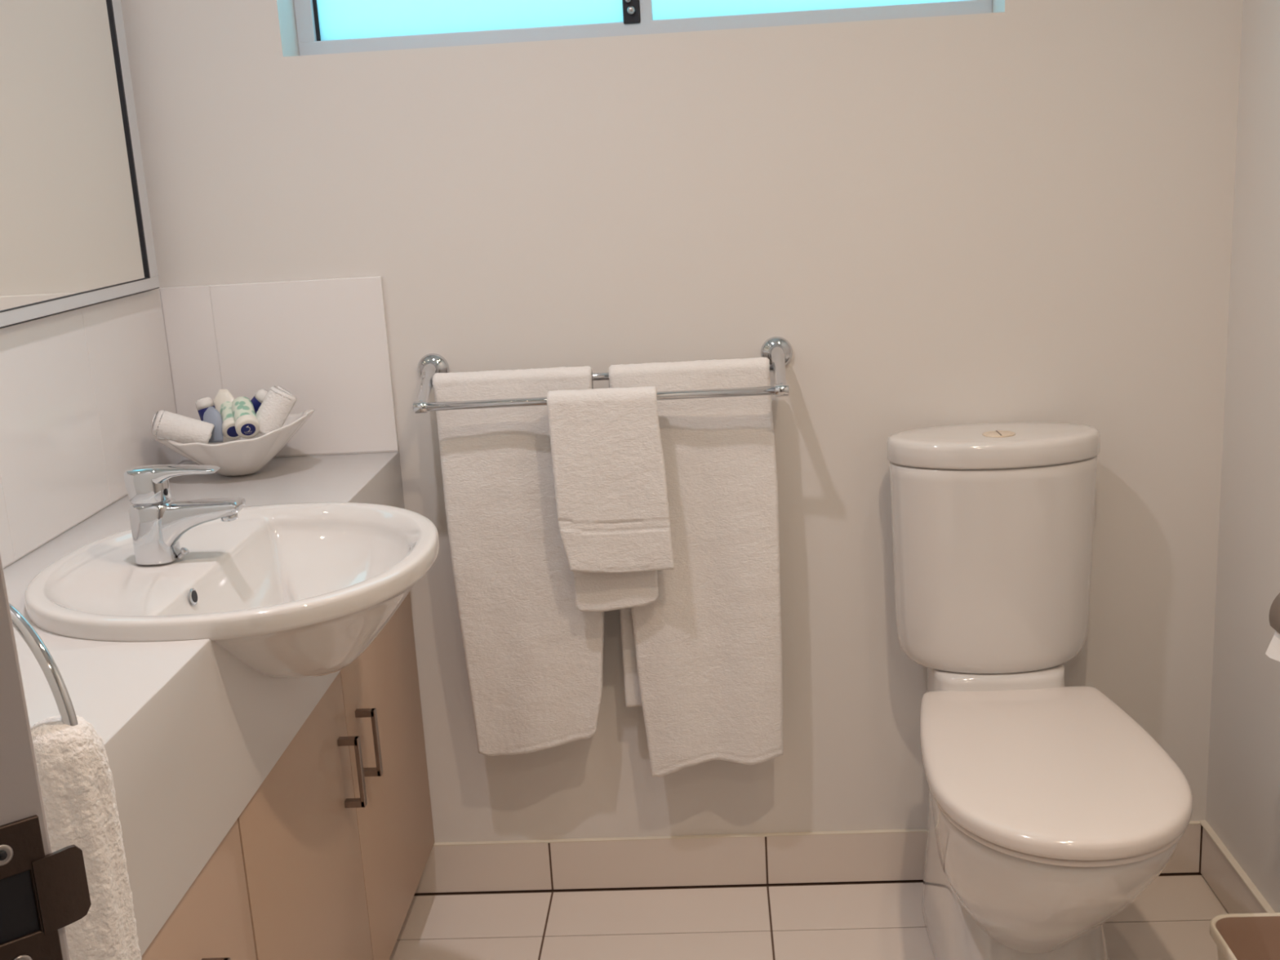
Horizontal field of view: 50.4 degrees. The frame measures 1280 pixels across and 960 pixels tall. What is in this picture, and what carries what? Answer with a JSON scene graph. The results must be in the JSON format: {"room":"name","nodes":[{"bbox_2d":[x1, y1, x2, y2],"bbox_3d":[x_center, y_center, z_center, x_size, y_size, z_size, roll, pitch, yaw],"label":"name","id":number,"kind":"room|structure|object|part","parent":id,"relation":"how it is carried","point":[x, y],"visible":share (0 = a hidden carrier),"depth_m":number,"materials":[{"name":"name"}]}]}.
{"room":"bathroom","nodes":[
{"label":"bathroom","id":0,"kind":"room"},
{"bbox_2d":[120,0,1243,842],"bbox_3d":[0.073,-0.424,2.352,1.808,2.400,0.160,-2,13,3],"label":"wall","id":1,"kind":"structure","parent":0,"point":[1022,211],"depth_m":2.28,"materials":[{"name":"paint"}]},
{"bbox_2d":[159,275,398,461],"bbox_3d":[-0.626,-0.190,2.354,0.392,0.304,0.008,-2,13,3],"label":"backsplash","id":2,"kind":"structure","parent":1,"relation":"attached to","point":[324,342],"depth_m":2.34,"materials":[{"name":"white tile"}]},
{"bbox_2d":[413,336,792,413],"bbox_3d":[-0.064,-0.176,2.264,0.644,0.080,0.140,-2,13,3],"label":"towel rail","id":3,"kind":"object","parent":1,"relation":"attached to","point":[779,351],"visible":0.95,"depth_m":2.22,"materials":[{"name":"silver metal"}]},
{"bbox_2d":[432,365,604,755],"bbox_3d":[-0.195,0.151,2.351,0.268,0.691,0.060,-2,13,3],"label":"bath towel","id":4,"kind":"object","parent":3,"relation":"hanging from","point":[534,660],"visible":0.84,"depth_m":2.33,"materials":[{"name":"white fabric"}]},
{"bbox_2d":[546,386,674,612],"bbox_3d":[-0.045,0.039,2.251,0.192,0.386,0.043,-2,13,3],"label":"hand towel","id":5,"kind":"object","parent":3,"relation":"hanging from","point":[609,468],"visible":1,"depth_m":2.23,"materials":[{"name":"white fabric"}]},
{"bbox_2d":[608,357,783,777],"bbox_3d":[0.100,0.162,2.339,0.282,0.741,0.054,-2,13,3],"label":"bath towel","id":6,"kind":"object","parent":3,"relation":"hanging from","point":[702,661],"visible":0.83,"depth_m":2.33,"materials":[{"name":"white fabric"}]},
{"bbox_2d":[293,0,992,55],"bbox_3d":[-0.013,-1.027,2.250,1.172,0.572,0.072,-2,13,3],"label":"window","id":7,"kind":"structure","parent":1,"relation":"in","point":[322,26],"depth_m":2.31,"materials":[{"name":"white"}]},
{"bbox_3d":[-0.298,-1.011,2.260,0.532,0.516,0.004,-2,13,3],"label":"pane","id":8,"kind":"part","parent":7,"relation":"part of","materials":[{"name":"clear glass"}]},
{"bbox_3d":[0.271,-1.039,2.242,0.564,0.516,0.004,-2,13,3],"label":"pane","id":9,"kind":"part","parent":7,"relation":"part of","materials":[{"name":"clear glass"}]},
{"bbox_2d":[414,820,1202,893],"bbox_3d":[0.031,0.715,2.543,2.010,0.102,0.009,-2,13,3],"label":"baseboard","id":10,"kind":"structure","parent":1,"relation":"attached to","point":[884,855],"depth_m":2.54,"materials":[{"name":"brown tile"}]},
{"bbox_2d":[389,873,1228,959],"bbox_3d":[-0.689,1.316,0.645,3.528,0.100,4.360,-2,13,3],"label":"floor","id":11,"kind":"structure","parent":0,"point":[1171,919],"depth_m":2.42,"materials":[{"name":"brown tile"}]},
{"bbox_2d":[141,591,434,959],"bbox_3d":[-0.608,0.652,1.808,0.416,0.639,1.460,-2,13,3],"label":"vanity cabinet","id":12,"kind":"object","parent":11,"relation":"on","point":[327,859],"visible":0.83,"depth_m":1.91,"materials":[{"name":"beige laminate"}]},
{"bbox_3d":[-0.464,0.702,1.343,0.020,0.533,0.534,-2,13,3],"label":"cabinet door","id":13,"kind":"part","parent":12,"relation":"part of","materials":[{"name":"beige laminate"}]},
{"bbox_2d":[3,451,404,956],"bbox_3d":[-0.645,0.239,1.694,0.392,0.218,1.492,-2,13,3],"label":"countertop","id":14,"kind":"structure","parent":12,"relation":"on","point":[189,731],"depth_m":1.44,"materials":[{"name":"white laminate"}]},
{"bbox_2d":[123,464,245,564],"bbox_3d":[-0.572,0.041,1.713,0.142,0.123,0.052,-2,13,3],"label":"tap","id":15,"kind":"object","parent":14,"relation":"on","point":[158,522],"visible":1,"depth_m":1.70,"materials":[{"name":"silver metal"}]},
{"bbox_3d":[-0.579,0.094,1.721,0.017,0.018,0.011,-2,13,3],"label":"waste knob","id":16,"kind":"part","parent":15,"relation":"part of","materials":[{"name":"silver metal"}]},
{"bbox_2d":[24,502,439,678],"bbox_3d":[-0.497,0.168,1.725,0.487,0.157,0.508,-2,13,3],"label":"washbasin","id":17,"kind":"object","parent":14,"relation":"in","point":[344,569],"visible":0.91,"depth_m":1.67,"materials":[{"name":"white ceramic"}]},
{"bbox_2d":[154,408,315,475],"bbox_3d":[-0.669,-0.060,2.256,0.266,0.100,0.198,-3,13,0],"label":"bowl","id":18,"kind":"object","parent":14,"relation":"on","point":[241,456],"visible":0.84,"depth_m":2.20,"materials":[{"name":"white ceramic"}]},
{"bbox_2d":[151,409,214,444],"bbox_3d":[-0.739,-0.082,2.200,0.097,0.069,0.047,-5,14,-9],"label":"rolled washcloth","id":19,"kind":"object","parent":18,"relation":"in","point":[166,424],"visible":0.97,"depth_m":2.18,"materials":[{"name":"white fabric"}]},
{"bbox_2d":[195,396,215,421],"bbox_3d":[-0.720,-0.112,2.263,0.038,0.054,0.029,3,15,24],"label":"bottle","id":20,"kind":"object","parent":18,"relation":"in","point":[202,404],"visible":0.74,"depth_m":2.25,"materials":[{"name":"white plastic"}]},
{"bbox_2d":[203,406,223,442],"bbox_3d":[-0.697,-0.091,2.219,0.034,0.056,0.024,-2,13,3],"label":"sachet","id":21,"kind":"object","parent":18,"relation":"in","point":[211,415],"visible":0.8,"depth_m":2.21,"materials":[{"name":"blue plastic"}]},
{"bbox_2d":[213,389,235,436],"bbox_3d":[-0.687,-0.111,2.251,0.042,0.074,0.035,-2,13,3],"label":"wrapper","id":22,"kind":"object","parent":18,"relation":"in","point":[223,395],"visible":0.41,"depth_m":2.25,"materials":[{"name":"white plastic"}]},
{"bbox_2d":[219,401,240,439],"bbox_3d":[-0.673,-0.101,2.240,0.036,0.062,0.080,-8,14,-18],"label":"toiletry bottle","id":23,"kind":"object","parent":18,"relation":"in","point":[228,430],"visible":0.71,"depth_m":2.22,"materials":[{"name":"white plastic"}]},
{"bbox_2d":[222,417,240,439],"bbox_3d":[-0.664,-0.084,2.220,0.036,0.038,0.030,-8,14,-18],"label":"cap","id":24,"kind":"object","parent":23,"relation":"on","point":[228,430],"depth_m":2.21,"materials":[{"name":"white plastic"}]},
{"bbox_2d":[231,396,259,438],"bbox_3d":[-0.645,-0.102,2.217,0.038,0.062,0.081,-8,14,-20],"label":"toiletry bottle","id":25,"kind":"object","parent":18,"relation":"in","point":[246,423],"visible":1,"depth_m":2.20,"materials":[{"name":"white plastic"}]},
{"bbox_2d":[235,414,259,438],"bbox_3d":[-0.635,-0.086,2.197,0.038,0.040,0.030,-8,14,-20],"label":"cap","id":26,"kind":"object","parent":25,"relation":"on","point":[246,426],"depth_m":2.19,"materials":[{"name":"white plastic"}]},
{"bbox_2d":[250,389,268,413],"bbox_3d":[-0.638,-0.126,2.270,0.051,0.052,0.030,-2,13,3],"label":"bottle","id":27,"kind":"object","parent":18,"relation":"in","point":[260,396],"visible":0.45,"depth_m":2.26,"materials":[{"name":"white plastic"}]},
{"bbox_2d":[255,385,297,435],"bbox_3d":[-0.603,-0.111,2.234,0.080,0.086,0.052,-9,15,-23],"label":"rolled washcloth","id":28,"kind":"object","parent":18,"relation":"in","point":[278,402],"visible":0.96,"depth_m":2.21,"materials":[{"name":"white fabric"}]},
{"bbox_3d":[-0.440,0.553,1.427,0.030,0.107,0.012,-2,13,3],"label":"handle","id":29,"kind":"part","parent":12,"relation":"part of","materials":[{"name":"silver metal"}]},
{"bbox_3d":[-0.442,0.586,1.823,0.020,0.533,0.446,-2,13,3],"label":"cabinet door","id":30,"kind":"part","parent":12,"relation":"part of","materials":[{"name":"beige laminate"}]},
{"bbox_3d":[-0.416,0.422,1.964,0.030,0.107,0.012,-2,13,3],"label":"handle","id":31,"kind":"part","parent":12,"relation":"part of","materials":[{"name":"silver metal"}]},
{"bbox_3d":[-0.411,0.399,2.062,0.030,0.107,0.012,-2,13,3],"label":"handle","id":32,"kind":"part","parent":12,"relation":"part of","materials":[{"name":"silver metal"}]},
{"bbox_3d":[-0.421,0.478,2.268,0.020,0.533,0.466,-2,13,3],"label":"cabinet door","id":33,"kind":"part","parent":12,"relation":"part of","materials":[{"name":"beige laminate"}]},
{"bbox_2d":[886,422,1192,959],"bbox_3d":[0.604,0.398,2.088,0.369,0.868,0.690,-2,13,3],"label":"toilet","id":34,"kind":"object","parent":11,"relation":"on","point":[1052,810],"visible":1,"depth_m":2.16,"materials":[{"name":"white ceramic"}]},
{"bbox_3d":[0.582,-0.059,2.239,0.346,0.043,0.179,-2,13,3],"label":"cistern lid","id":35,"kind":"part","parent":34,"relation":"part of","materials":[{"name":"white ceramic"}]},
{"bbox_3d":[0.612,0.625,2.055,0.338,0.370,0.492,-2,13,3],"label":"bowl","id":36,"kind":"part","parent":34,"relation":"part of","materials":[{"name":"white ceramic"}]},
{"bbox_3d":[0.602,0.417,2.012,0.360,0.031,0.530,-2,13,3],"label":"seat lid","id":37,"kind":"part","parent":34,"relation":"part of","materials":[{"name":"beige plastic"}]},
{"bbox_3d":[0.603,0.439,2.017,0.350,0.010,0.520,-2,13,3],"label":"seat","id":38,"kind":"part","parent":34,"relation":"part of","materials":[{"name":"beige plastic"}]},
{"bbox_2d":[1209,912,1279,959],"bbox_3d":[0.893,0.766,1.812,0.188,0.250,0.285,-2,13,3],"label":"waste bin","id":39,"kind":"object","parent":11,"relation":"on","point":[1237,936],"visible":1,"depth_m":1.92,"materials":[{"name":"beige plastic"}]},
{"bbox_2d":[1205,0,1279,912],"bbox_3d":[0.941,0.029,0.259,0.120,2.400,4.360,-2,13,3],"label":"wall","id":40,"kind":"structure","parent":0,"point":[1243,793],"depth_m":2.19,"materials":[{"name":"paint"}]},
{"bbox_2d":[1199,819,1275,913],"bbox_3d":[0.953,1.070,0.840,0.012,0.104,3.399,-2,13,3],"label":"baseboard","id":41,"kind":"structure","parent":40,"relation":"attached to","point":[1229,882],"depth_m":2.36,"materials":[{"name":"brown tile"}]},
{"bbox_2d":[1265,631,1279,661],"bbox_3d":[0.918,0.208,1.838,0.101,0.089,0.100,-2,13,3],"label":"toilet roll","id":42,"kind":"object","parent":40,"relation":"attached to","point":[1273,651],"visible":0.89,"depth_m":1.88,"materials":[{"name":"white paper"}]},
{"bbox_2d":[1268,592,1279,633],"bbox_3d":[0.927,0.191,1.833,0.106,0.080,0.124,-2,13,3],"label":"toilet roll holder","id":43,"kind":"object","parent":40,"relation":"attached to","point":[1274,611],"visible":1,"depth_m":1.88,"materials":[{"name":"silver metal"}]},
{"bbox_3d":[0.061,0.135,0.026,2.209,2.400,2.602,-2,13,3],"label":"wall","id":44,"kind":"structure","parent":0,"visible":0},
{"bbox_2d":[8,603,78,725],"bbox_3d":[-0.435,0.154,0.866,0.178,0.198,0.074,8,17,39],"label":"towel ring","id":45,"kind":"object","parent":44,"relation":"attached to","point":[56,683],"visible":0.48,"depth_m":0.83,"materials":[{"name":"silver metal"}]},
{"bbox_2d":[31,715,142,959],"bbox_3d":[-0.355,0.365,0.887,0.073,0.446,0.081,-2,13,3],"label":"hand towel","id":46,"kind":"object","parent":45,"relation":"hanging from","point":[78,793],"visible":0.6,"depth_m":0.83,"materials":[{"name":"white fabric"}]},
{"bbox_2d":[0,552,91,959],"bbox_3d":[-0.020,0.281,0.184,0.136,2.050,0.860,-13,17,-36],"label":"door","id":47,"kind":"structure","parent":44,"relation":"in","point":[43,891],"depth_m":0.51,"materials":[{"name":"grey paint"}]},
{"bbox_3d":[-0.228,0.158,0.510,0.040,0.066,0.005,-14,17,-38],"label":"strike plate","id":48,"kind":"part","parent":47,"relation":"part of","materials":[{"name":"brown metal"}]},
{"bbox_3d":[-0.911,-0.261,1.906,0.120,2.400,1.190,-2,13,3],"label":"wall","id":49,"kind":"structure","parent":0,"visible":0},
{"bbox_2d":[0,0,159,328],"bbox_3d":[-0.866,-0.640,1.724,0.023,0.884,0.960,-2,13,3],"label":"wall mirror","id":50,"kind":"object","parent":49,"relation":"attached to","point":[76,232],"visible":1,"depth_m":1.98,"materials":[{"name":"white mirror"}]},
{"bbox_2d":[0,288,182,568],"bbox_3d":[-0.840,-0.063,1.877,0.008,0.304,0.996,-2,13,3],"label":"backsplash","id":51,"kind":"structure","parent":49,"relation":"attached to","point":[82,389],"depth_m":2.00,"materials":[{"name":"white tile"}]}
]}

